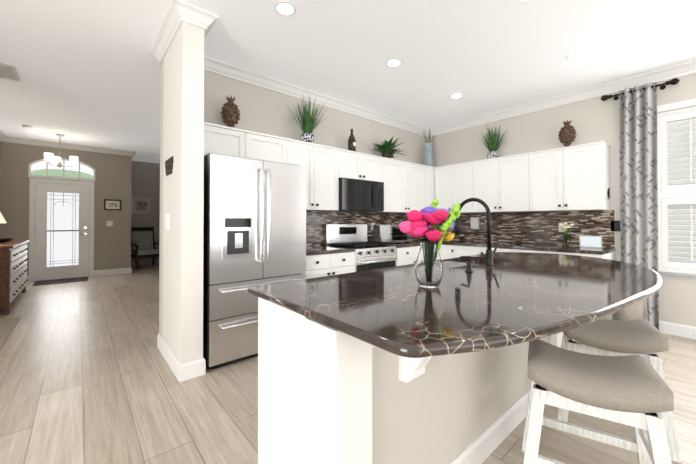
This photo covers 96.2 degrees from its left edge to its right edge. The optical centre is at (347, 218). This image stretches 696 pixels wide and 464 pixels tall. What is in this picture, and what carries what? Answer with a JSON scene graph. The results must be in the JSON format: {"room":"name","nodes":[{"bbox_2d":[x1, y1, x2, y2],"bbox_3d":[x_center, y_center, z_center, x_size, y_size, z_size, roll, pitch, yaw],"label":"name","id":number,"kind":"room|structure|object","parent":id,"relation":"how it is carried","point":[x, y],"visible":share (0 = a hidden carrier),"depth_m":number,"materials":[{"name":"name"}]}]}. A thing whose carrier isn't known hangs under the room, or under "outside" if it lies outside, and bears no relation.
{"room":"kitchen","nodes":[
{"label":"kitchen","id":0,"kind":"room"},
{"bbox_2d":[0,142,131,280],"bbox_3d":[-6.083,-0.154,6.888,2.130,2.920,0.160,0,-1,-41],"label":"wall","id":1,"kind":"structure","parent":0,"point":[112,247],"depth_m":7.09,"materials":[{"name":"beige paint"}]},
{"bbox_2d":[0,129,7,141],"bbox_3d":[-5.144,-1.586,4.240,0.085,0.105,5.099,0,-1,-41],"label":"crown molding","id":2,"kind":"structure","parent":1,"relation":"attached to","point":[3,138],"depth_m":6.09,"materials":[{"name":"white paint"}]},
{"bbox_2d":[29,178,93,281],"bbox_3d":[-6.119,0.236,6.704,1.030,2.134,0.066,0,-1,-41],"label":"front door","id":3,"kind":"structure","parent":1,"relation":"in","point":[61,229],"depth_m":6.70,"materials":[{"name":"white wood"}]},
{"bbox_2d":[28,158,95,181],"bbox_3d":[-6.133,-1.068,6.731,1.070,0.454,0.044,0,-1,-41],"label":"transom window","id":4,"kind":"structure","parent":1,"relation":"in","point":[79,170],"depth_m":6.72,"materials":[{"name":"white"}]},
{"bbox_2d":[8,136,135,155],"bbox_3d":[-5.935,-1.562,6.865,2.125,0.105,0.085,0,-1,-41],"label":"crown molding","id":5,"kind":"structure","parent":1,"relation":"attached to","point":[10,139],"depth_m":6.76,"materials":[{"name":"white"}]},
{"bbox_2d":[107,221,112,225],"bbox_3d":[-5.536,0.119,7.245,0.110,0.120,0.007,0,-1,-41],"label":"light switch","id":6,"kind":"object","parent":1,"relation":"attached to","point":[109,223],"depth_m":7.25,"materials":[{"name":"white plastic"}]},
{"bbox_2d":[104,199,120,209],"bbox_3d":[-5.488,-0.316,7.278,0.320,0.250,0.024,0,-1,-41],"label":"framed picture","id":7,"kind":"object","parent":1,"relation":"attached to","point":[110,204],"visible":0.98,"depth_m":7.27,"materials":[{"name":"brown wood"}]},
{"bbox_2d":[94,268,130,275],"bbox_3d":[-5.483,1.245,7.274,0.701,0.130,0.015,0,-1,-41],"label":"baseboard","id":8,"kind":"structure","parent":1,"relation":"attached to","point":[121,270],"depth_m":7.26,"materials":[{"name":"white wood"}]},
{"bbox_2d":[131,165,159,260],"bbox_3d":[-5.900,-0.136,8.892,1.080,2.920,0.160,0,-1,-41],"label":"wall","id":9,"kind":"structure","parent":0,"point":[145,180],"depth_m":8.92,"materials":[{"name":"grey"}]},
{"bbox_2d":[132,197,151,213],"bbox_3d":[-5.832,-0.361,8.829,0.460,0.470,0.024,0,-1,-41],"label":"framed picture","id":10,"kind":"object","parent":9,"relation":"attached to","point":[141,205],"visible":0.94,"depth_m":8.82,"materials":[{"name":"silver metal"}]},
{"bbox_2d":[131,259,158,265],"bbox_3d":[-5.777,1.259,8.868,0.870,0.130,0.015,0,-1,-41],"label":"baseboard","id":11,"kind":"structure","parent":9,"relation":"attached to","point":[146,262],"depth_m":8.87,"materials":[{"name":"white"}]},
{"bbox_2d":[132,161,159,167],"bbox_3d":[-5.754,-1.544,8.867,0.750,0.105,0.085,0,-1,-41],"label":"crown molding","id":12,"kind":"structure","parent":9,"relation":"attached to","point":[139,163],"depth_m":8.86,"materials":[{"name":"white"}]},
{"bbox_2d":[159,181,159,259],"bbox_3d":[-4.296,-0.148,7.593,0.160,2.920,2.100,0,-1,-41],"label":"wall","id":13,"kind":"structure","parent":0,"point":[159,220],"depth_m":8.31,"materials":[{"name":"paint"}]},
{"bbox_2d":[162,22,203,363],"bbox_3d":[-1.476,-0.192,2.771,0.160,2.920,0.730,0,-1,-41],"label":"wall","id":14,"kind":"structure","parent":0,"point":[183,207],"depth_m":2.52,"materials":[{"name":"white paint"}]},
{"bbox_2d":[165,214,169,229],"bbox_3d":[-1.610,0.028,2.786,0.019,0.140,0.090,0,-1,-41],"label":"light switch","id":15,"kind":"object","parent":14,"relation":"attached to","point":[167,216],"depth_m":2.76,"materials":[{"name":"white plastic"}]},
{"bbox_2d":[165,156,173,175],"bbox_3d":[-1.596,-0.461,2.783,0.007,0.141,0.320,0,-1,-41],"label":"home sign","id":16,"kind":"object","parent":14,"relation":"attached to","point":[169,162],"visible":0.94,"depth_m":2.76,"materials":[{"name":"black metal"}]},
{"bbox_2d":[157,333,182,381],"bbox_3d":[-1.591,1.203,2.756,0.015,0.130,0.906,0,-1,-41],"label":"baseboard","id":17,"kind":"structure","parent":14,"relation":"attached to","point":[177,368],"depth_m":2.64,"materials":[{"name":"white wood"}]},
{"bbox_2d":[151,0,191,63],"bbox_3d":[-1.592,-1.600,2.734,0.092,0.105,0.976,0,-1,-41],"label":"crown molding","id":18,"kind":"structure","parent":14,"relation":"attached to","point":[179,12],"depth_m":2.59,"materials":[{"name":"white wood"}]},
{"bbox_2d":[196,10,218,37],"bbox_3d":[-1.323,-1.599,2.794,0.085,0.105,0.716,0,-1,-41],"label":"crown molding","id":19,"kind":"structure","parent":14,"relation":"attached to","point":[207,20],"depth_m":2.53,"materials":[{"name":"white wood"}]},
{"bbox_2d":[159,59,428,336],"bbox_3d":[-0.123,-0.176,4.521,4.495,2.920,0.160,0,-1,-41],"label":"wall","id":20,"kind":"structure","parent":0,"point":[265,111],"depth_m":3.83,"materials":[{"name":"grey paint"}]},
{"bbox_2d":[204,122,251,158],"bbox_3d":[-1.317,-0.736,3.168,0.541,0.325,0.339,0,-1,-41],"label":"upper cabinet","id":21,"kind":"object","parent":20,"relation":"attached to","point":[218,139],"depth_m":3.07,"materials":[{"name":"white wood"}]},
{"bbox_2d":[221,95,239,127],"bbox_3d":[-1.225,-1.096,3.265,0.193,0.396,0.194,0,-1,-41],"label":"pineapple","id":22,"kind":"object","parent":21,"relation":"on","point":[230,113],"visible":0.98,"depth_m":3.21,"materials":[{"name":"brown ceramic"}]},
{"bbox_2d":[252,131,287,163],"bbox_3d":[-0.995,-0.733,3.445,0.537,0.325,0.339,0,-1,-41],"label":"upper cabinet","id":23,"kind":"object","parent":20,"relation":"attached to","point":[265,147],"depth_m":3.36,"materials":[{"name":"white wood"}]},
{"bbox_2d":[288,138,319,209],"bbox_3d":[-0.631,-0.498,3.755,0.422,0.790,0.339,0,-1,-41],"label":"upper cabinet","id":24,"kind":"object","parent":20,"relation":"attached to","point":[301,153],"depth_m":3.69,"materials":[{"name":"white wood"}]},
{"bbox_2d":[287,93,330,142],"bbox_3d":[-0.446,-1.220,3.806,0.603,0.653,0.460,0,-1,-41],"label":"grass","id":25,"kind":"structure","parent":24,"relation":"on","point":[307,124],"depth_m":3.75,"materials":[{"name":"green plant"}]},
{"bbox_2d":[204,56,431,135],"bbox_3d":[-0.080,-1.584,4.408,4.075,0.105,0.085,0,-1,-41],"label":"crown molding","id":26,"kind":"structure","parent":20,"relation":"attached to","point":[211,65],"depth_m":3.96,"materials":[{"name":"white wood"}]},
{"bbox_2d":[308,145,339,210],"bbox_3d":[-0.392,-0.496,3.961,0.436,0.790,0.339,0,-1,-41],"label":"upper cabinet","id":27,"kind":"object","parent":20,"relation":"attached to","point":[329,156],"depth_m":3.89,"materials":[{"name":"white wood"}]},
{"bbox_2d":[340,149,363,179],"bbox_3d":[-0.057,-0.703,4.251,0.447,0.370,0.339,0,-1,-41],"label":"upper cabinet","id":28,"kind":"object","parent":20,"relation":"attached to","point":[351,162],"depth_m":4.13,"materials":[{"name":"white wood"}]},
{"bbox_2d":[348,129,355,151],"bbox_3d":[0.056,-1.068,4.364,0.110,0.360,0.114,0,-1,-41],"label":"decorative bottle","id":29,"kind":"object","parent":28,"relation":"on","point":[351,143],"visible":0.85,"depth_m":4.32,"materials":[{"name":"black glass"}]},
{"bbox_2d":[338,178,383,211],"bbox_3d":[0.106,-0.309,4.313,0.770,0.412,0.432,0,-1,-41],"label":"over-the-range microwave","id":30,"kind":"object","parent":28,"relation":"attached to","point":[356,195],"visible":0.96,"depth_m":4.15,"materials":[{"name":"black metal"}]},
{"bbox_2d":[306,211,416,245],"bbox_3d":[0.307,0.137,4.776,3.187,0.458,0.008,0,-1,-41],"label":"tile backsplash","id":31,"kind":"structure","parent":20,"relation":"attached to","point":[315,220],"depth_m":4.44,"materials":[{"name":"tile"}]},
{"bbox_2d":[364,154,383,181],"bbox_3d":[0.196,-0.701,4.468,0.447,0.370,0.339,0,-1,-41],"label":"upper cabinet","id":32,"kind":"object","parent":20,"relation":"attached to","point":[373,164],"depth_m":4.40,"materials":[{"name":"white wood"}]},
{"bbox_2d":[374,158,411,212],"bbox_3d":[0.603,-0.488,4.816,0.626,0.790,0.339,0,-1,-41],"label":"upper cabinet","id":33,"kind":"object","parent":20,"relation":"attached to","point":[397,173],"depth_m":4.74,"materials":[{"name":"white wood"}]},
{"bbox_2d":[373,137,405,158],"bbox_3d":[0.665,-1.065,4.705,0.705,0.361,0.567,0,-1,-41],"label":"plant","id":34,"kind":"object","parent":33,"relation":"on","point":[386,149],"visible":0.9,"depth_m":4.74,"materials":[{"name":"green plant"}]},
{"bbox_2d":[412,163,427,210],"bbox_3d":[0.992,-0.485,5.151,0.627,0.790,0.339,0,-1,-41],"label":"upper cabinet","id":35,"kind":"object","parent":20,"relation":"attached to","point":[419,172],"depth_m":5.09,"materials":[{"name":"white wood"}]},
{"bbox_2d":[428,166,435,206],"bbox_3d":[1.306,-0.483,5.375,0.256,0.790,0.407,0,-1,-41],"label":"upper cabinet","id":36,"kind":"object","parent":20,"relation":"attached to","point":[431,170],"depth_m":5.29,"materials":[{"name":"white wood"}]},
{"bbox_2d":[422,131,434,166],"bbox_3d":[1.431,-1.234,5.524,0.237,0.713,0.249,0,-1,-41],"label":"vase","id":37,"kind":"object","parent":36,"relation":"on","point":[428,154],"visible":0.9,"depth_m":5.44,"materials":[{"name":"blue"}]},
{"bbox_2d":[0,264,695,463],"bbox_3d":[-2.021,1.269,2.877,9.980,0.001,14.800,0,-1,-41],"label":"floor","id":38,"kind":"structure","parent":0,"point":[87,376],"depth_m":2.20,"materials":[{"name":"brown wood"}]},
{"bbox_2d":[0,317,20,350],"bbox_3d":[-3.994,1.267,3.324,0.570,0.012,1.350,0,-1,-41],"label":"rug","id":39,"kind":"object","parent":38,"relation":"on","point":[7,326],"visible":1,"depth_m":3.62,"materials":[{"name":"beige fabric"}]},
{"bbox_2d":[0,240,28,314],"bbox_3d":[-5.255,0.828,4.683,0.516,0.915,1.800,0,-1,-41],"label":"dresser","id":40,"kind":"object","parent":38,"relation":"on","point":[13,269],"visible":1,"depth_m":4.28,"materials":[{"name":"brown wood"}]},
{"bbox_2d":[0,212,5,222],"bbox_3d":[-4.899,0.073,4.211,0.400,0.585,0.400,0,-1,-41],"label":"table lamp","id":41,"kind":"object","parent":40,"relation":"on","point":[2,219],"visible":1,"depth_m":4.28,"materials":[{"name":"white fabric"}]},
{"bbox_2d":[0,238,14,242],"bbox_3d":[-5.330,0.341,4.788,0.300,0.060,0.300,0,-1,-41],"label":"decorative bowl","id":42,"kind":"object","parent":40,"relation":"on","point":[2,240],"visible":1,"depth_m":4.78,"materials":[{"name":"black metal"}]},
{"bbox_2d":[33,277,87,285],"bbox_3d":[-5.906,1.296,6.446,0.820,0.012,0.520,0,-1,-41],"label":"rug","id":43,"kind":"object","parent":38,"relation":"on","point":[48,282],"visible":1,"depth_m":6.38,"materials":[{"name":"grey fabric"}]},
{"bbox_2d":[131,227,158,268],"bbox_3d":[-5.538,0.785,8.508,0.781,1.080,0.631,0,-1,41],"label":"armchair","id":44,"kind":"object","parent":38,"relation":"on","point":[143,242],"visible":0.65,"depth_m":8.55,"materials":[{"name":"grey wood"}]},
{"bbox_2d":[203,153,305,369],"bbox_3d":[-0.993,0.360,3.112,0.935,1.822,0.797,0,-1,-41],"label":"fridge","id":45,"kind":"object","parent":38,"relation":"on","point":[254,229],"visible":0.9,"depth_m":2.74,"materials":[{"name":"silver metal"}]},
{"bbox_2d":[306,252,354,278],"bbox_3d":[-0.409,0.837,3.736,0.751,0.878,0.639,0,-1,-41],"label":"base cabinet","id":46,"kind":"object","parent":38,"relation":"on","point":[322,265],"depth_m":3.49,"materials":[{"name":"white wood"}]},
{"bbox_2d":[306,245,354,255],"bbox_3d":[-0.406,0.377,3.736,0.753,0.040,0.649,0,-1,-41],"label":"countertop","id":47,"kind":"structure","parent":46,"relation":"on","point":[318,250],"depth_m":3.58,"materials":[{"name":"stone"}]},
{"bbox_2d":[324,224,396,271],"bbox_3d":[0.191,0.681,4.206,0.760,1.199,0.692,0,-1,-41],"label":"range","id":48,"kind":"object","parent":38,"relation":"on","point":[372,255],"visible":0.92,"depth_m":4.18,"materials":[{"name":"silver metal"}]},
{"bbox_2d":[397,246,417,265],"bbox_3d":[0.634,0.845,4.633,0.463,0.878,0.639,0,-1,-41],"label":"base cabinet","id":49,"kind":"object","parent":38,"relation":"on","point":[405,255],"depth_m":4.38,"materials":[{"name":"white wood"}]},
{"bbox_2d":[383,240,419,247],"bbox_3d":[0.843,0.387,4.805,0.999,0.040,0.656,0,-1,-41],"label":"countertop","id":50,"kind":"structure","parent":49,"relation":"on","point":[412,243],"depth_m":4.53,"materials":[{"name":"stone"}]},
{"bbox_2d":[374,224,410,242],"bbox_3d":[0.701,0.231,4.782,0.460,0.270,0.412,0,-1,-41],"label":"toaster oven","id":51,"kind":"object","parent":50,"relation":"on","point":[383,233],"visible":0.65,"depth_m":4.62,"materials":[{"name":"silver metal"}]},
{"bbox_2d":[248,198,661,463],"bbox_3d":[0.958,0.555,1.820,2.692,1.408,1.208,0,-1,-41],"label":"kitchen island","id":52,"kind":"object","parent":38,"relation":"on","point":[394,365],"visible":0.96,"depth_m":1.21,"materials":[{"name":"stone"}]},
{"bbox_2d":[390,198,460,287],"bbox_3d":[0.361,0.104,1.419,0.301,0.402,0.282,0,-1,-41],"label":"vase","id":53,"kind":"object","parent":52,"relation":"on","point":[423,225],"visible":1,"depth_m":1.35,"materials":[{"name":"clear glass"}]},
{"bbox_2d":[442,245,493,259],"bbox_3d":[1.998,0.846,4.753,0.640,0.878,0.995,0,-1,-41],"label":"base cabinet","id":54,"kind":"object","parent":38,"relation":"on","point":[448,251],"depth_m":4.66,"materials":[{"name":"white wood"}]},
{"bbox_2d":[415,239,615,254],"bbox_3d":[2.130,0.385,4.585,0.665,0.040,2.668,0,-1,-41],"label":"countertop","id":55,"kind":"structure","parent":54,"relation":"on","point":[522,246],"depth_m":4.00,"materials":[{"name":"stone"}]},
{"bbox_2d":[558,222,573,246],"bbox_3d":[2.777,0.203,3.975,0.174,0.311,0.152,0,-1,-41],"label":"vase","id":56,"kind":"object","parent":55,"relation":"on","point":[565,242],"visible":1,"depth_m":3.96,"materials":[{"name":"clear glass"}]},
{"bbox_2d":[579,235,601,247],"bbox_3d":[2.970,0.284,3.812,0.102,0.148,0.220,0,-1,-41],"label":"smart display","id":57,"kind":"object","parent":55,"relation":"on","point":[590,241],"visible":0.98,"depth_m":3.79,"materials":[{"name":"white plastic"}]},
{"bbox_2d":[494,248,529,252],"bbox_3d":[2.435,0.842,4.245,0.640,0.878,0.574,0,-1,-41],"label":"base cabinet","id":58,"kind":"object","parent":38,"relation":"on","point":[498,249],"depth_m":4.10,"materials":[{"name":"white"}]},
{"bbox_2d":[530,250,561,253],"bbox_3d":[2.690,0.839,3.949,0.640,0.878,0.434,0,-1,-41],"label":"base cabinet","id":59,"kind":"object","parent":38,"relation":"on","point":[531,251],"depth_m":3.80,"materials":[{"name":"white wood"}]},
{"bbox_2d":[562,251,614,319],"bbox_3d":[2.880,0.837,3.728,0.640,0.878,0.377,0,-1,-41],"label":"base cabinet","id":60,"kind":"object","parent":38,"relation":"on","point":[611,256],"depth_m":3.54,"materials":[{"name":"white wood"}]},
{"bbox_2d":[522,339,673,463],"bbox_3d":[1.080,0.939,1.404,0.538,0.634,0.438,0,-1,31],"label":"stool","id":61,"kind":"object","parent":38,"relation":"on","point":[636,392],"visible":1,"depth_m":1.32,"materials":[{"name":"fabric"}]},
{"bbox_2d":[557,319,681,462],"bbox_3d":[1.602,0.943,1.932,0.538,0.634,0.438,0,-1,31],"label":"stool","id":62,"kind":"object","parent":38,"relation":"on","point":[647,339],"visible":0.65,"depth_m":1.79,"materials":[{"name":"fabric"}]},
{"bbox_2d":[612,298,646,319],"bbox_3d":[2.967,0.963,3.258,0.284,0.620,0.332,0,-1,-41],"label":"trash can","id":63,"kind":"object","parent":38,"relation":"on","point":[637,310],"visible":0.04,"depth_m":3.16,"materials":[{"name":"silver metal"}]},
{"bbox_2d":[0,0,695,162],"bbox_3d":[-2.021,-1.701,2.904,9.980,0.100,14.800,0,-1,-41],"label":"ceiling","id":64,"kind":"structure","parent":0,"point":[89,72],"depth_m":3.12,"materials":[{"name":"white paint"}]},
{"bbox_2d":[0,63,20,81],"bbox_3d":[-3.965,-1.640,3.362,0.570,0.012,0.470,0,-1,-41],"label":"ceiling vent","id":65,"kind":"object","parent":64,"relation":"in","point":[7,71],"visible":0.98,"depth_m":3.50,"materials":[{"name":"white"}]},
{"bbox_2d":[44,134,77,167],"bbox_3d":[-5.568,-1.301,6.072,0.481,0.640,0.478,0,-1,-41],"label":"chandelier","id":66,"kind":"object","parent":64,"relation":"hanging from","point":[50,157],"visible":1,"depth_m":6.03,"materials":[{"name":"white glass"}]},
{"bbox_2d":[274,1,295,15],"bbox_3d":[-0.494,-1.651,2.462,0.168,0.006,0.168,0,-1,40],"label":"recessed light","id":67,"kind":"object","parent":64,"relation":"in","point":[284,8],"depth_m":2.45,"materials":[{"name":"white"}]},
{"bbox_2d":[386,59,401,66],"bbox_3d":[0.484,-1.644,3.303,0.168,0.006,0.168,0,-1,40],"label":"recessed light","id":68,"kind":"object","parent":64,"relation":"in","point":[392,62],"depth_m":3.29,"materials":[{"name":"white"}]},
{"bbox_2d":[450,93,462,98],"bbox_3d":[1.451,-1.636,4.173,0.168,0.006,0.168,0,-1,40],"label":"recessed light","id":69,"kind":"object","parent":64,"relation":"in","point":[458,95],"depth_m":4.15,"materials":[{"name":"white"}]},
{"bbox_2d":[566,51,585,59],"bbox_3d":[2.302,-1.645,3.151,0.168,0.006,0.168,0,-1,4],"label":"recessed light","id":70,"kind":"object","parent":64,"relation":"in","point":[578,54],"depth_m":3.15,"materials":[{"name":"white"}]},
{"bbox_2d":[430,73,695,326],"bbox_3d":[3.894,-0.188,3.173,0.160,2.920,7.120,0,-1,-41],"label":"wall","id":71,"kind":"structure","parent":0,"point":[594,119],"depth_m":4.03,"materials":[{"name":"grey paint"}]},
{"bbox_2d":[436,166,447,209],"bbox_3d":[1.727,-0.484,5.311,0.339,0.790,0.416,0,-1,-41],"label":"upper cabinet","id":72,"kind":"object","parent":71,"relation":"attached to","point":[441,171],"depth_m":5.23,"materials":[{"name":"white wood"}]},
{"bbox_2d":[448,162,467,212],"bbox_3d":[1.940,-0.486,5.064,0.339,0.790,0.464,0,-1,-41],"label":"upper cabinet","id":73,"kind":"object","parent":71,"relation":"attached to","point":[457,173],"depth_m":5.01,"materials":[{"name":"white wood"}]},
{"bbox_2d":[468,158,491,212],"bbox_3d":[2.181,-0.488,4.783,0.339,0.790,0.504,0,-1,-41],"label":"upper cabinet","id":74,"kind":"object","parent":71,"relation":"attached to","point":[479,171],"depth_m":4.74,"materials":[{"name":"white wood"}]},
{"bbox_2d":[492,154,523,212],"bbox_3d":[2.442,-0.491,4.480,0.339,0.790,0.524,0,-1,-41],"label":"upper cabinet","id":75,"kind":"object","parent":71,"relation":"attached to","point":[507,171],"depth_m":4.43,"materials":[{"name":"white wood"}]},
{"bbox_2d":[477,124,506,158],"bbox_3d":[2.160,-1.190,4.723,0.406,0.609,0.511,0,-1,-41],"label":"potted plant","id":76,"kind":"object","parent":75,"relation":"on","point":[492,143],"depth_m":4.71,"materials":[{"name":"green plant"}]},
{"bbox_2d":[438,210,614,247],"bbox_3d":[2.383,0.137,4.799,0.007,0.458,2.640,0,-1,-41],"label":"tile backsplash","id":77,"kind":"structure","parent":71,"relation":"attached to","point":[529,227],"depth_m":4.41,"materials":[{"name":"tile"}]},
{"bbox_2d":[471,217,478,228],"bbox_3d":[2.076,0.075,5.104,0.059,0.190,0.120,0,-1,-41],"label":"outlet","id":78,"kind":"object","parent":77,"relation":"attached to","point":[474,222],"depth_m":5.07,"materials":[{"name":"white plastic"}]},
{"bbox_2d":[611,221,619,230],"bbox_3d":[3.249,0.093,3.791,0.007,0.130,0.090,0,-1,-41],"label":"outlet","id":79,"kind":"object","parent":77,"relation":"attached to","point":[616,223],"depth_m":3.78,"materials":[{"name":"black plastic"}]},
{"bbox_2d":[524,148,559,211],"bbox_3d":[2.702,-0.494,4.176,0.339,0.790,0.504,0,-1,-41],"label":"upper cabinet","id":80,"kind":"object","parent":71,"relation":"attached to","point":[539,166],"depth_m":4.12,"materials":[{"name":"white wood"}]},
{"bbox_2d":[428,60,695,136],"bbox_3d":[3.801,-1.596,3.106,0.085,0.105,7.119,0,-1,-41],"label":"crown molding","id":81,"kind":"structure","parent":71,"relation":"attached to","point":[687,68],"depth_m":4.03,"materials":[{"name":"white wood"}]},
{"bbox_2d":[556,141,610,210],"bbox_3d":[2.941,-0.496,3.898,0.339,0.790,0.457,0,-1,-41],"label":"upper cabinet","id":82,"kind":"object","parent":71,"relation":"attached to","point":[573,178],"depth_m":3.78,"materials":[{"name":"white wood"}]},
{"bbox_2d":[558,121,575,146],"bbox_3d":[2.840,-1.089,4.043,0.193,0.396,0.194,0,-1,-41],"label":"pineapple","id":83,"kind":"object","parent":82,"relation":"on","point":[566,134],"visible":0.94,"depth_m":4.00,"materials":[{"name":"brown metal"}]},
{"bbox_2d":[601,78,679,329],"bbox_3d":[3.345,-0.132,3.592,0.125,2.785,0.670,0,-1,-41],"label":"curtain","id":84,"kind":"object","parent":71,"relation":"attached to","point":[638,176],"visible":0.9,"depth_m":3.56,"materials":[{"name":"fabric"}]},
{"bbox_2d":[657,98,695,277],"bbox_3d":[3.989,-0.325,3.013,0.185,1.890,1.590,0,-1,-41],"label":"window shutters","id":85,"kind":"object","parent":71,"relation":"attached to","point":[675,194],"visible":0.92,"depth_m":3.43,"materials":[{"name":"white wood"}]},
{"bbox_2d":[659,320,695,338],"bbox_3d":[4.714,1.197,2.072,0.015,0.130,4.400,0,-1,-41],"label":"baseboard","id":86,"kind":"structure","parent":71,"relation":"attached to","point":[687,331],"depth_m":3.38,"materials":[{"name":"white wood"}]},
{"bbox_2d":[667,117,695,262],"bbox_3d":[4.052,-0.304,3.067,0.001,1.790,1.450,0,-1,-41],"label":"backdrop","id":87,"kind":"object","parent":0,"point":[679,206],"depth_m":3.47,"materials":[{"name":"white"}]}
]}

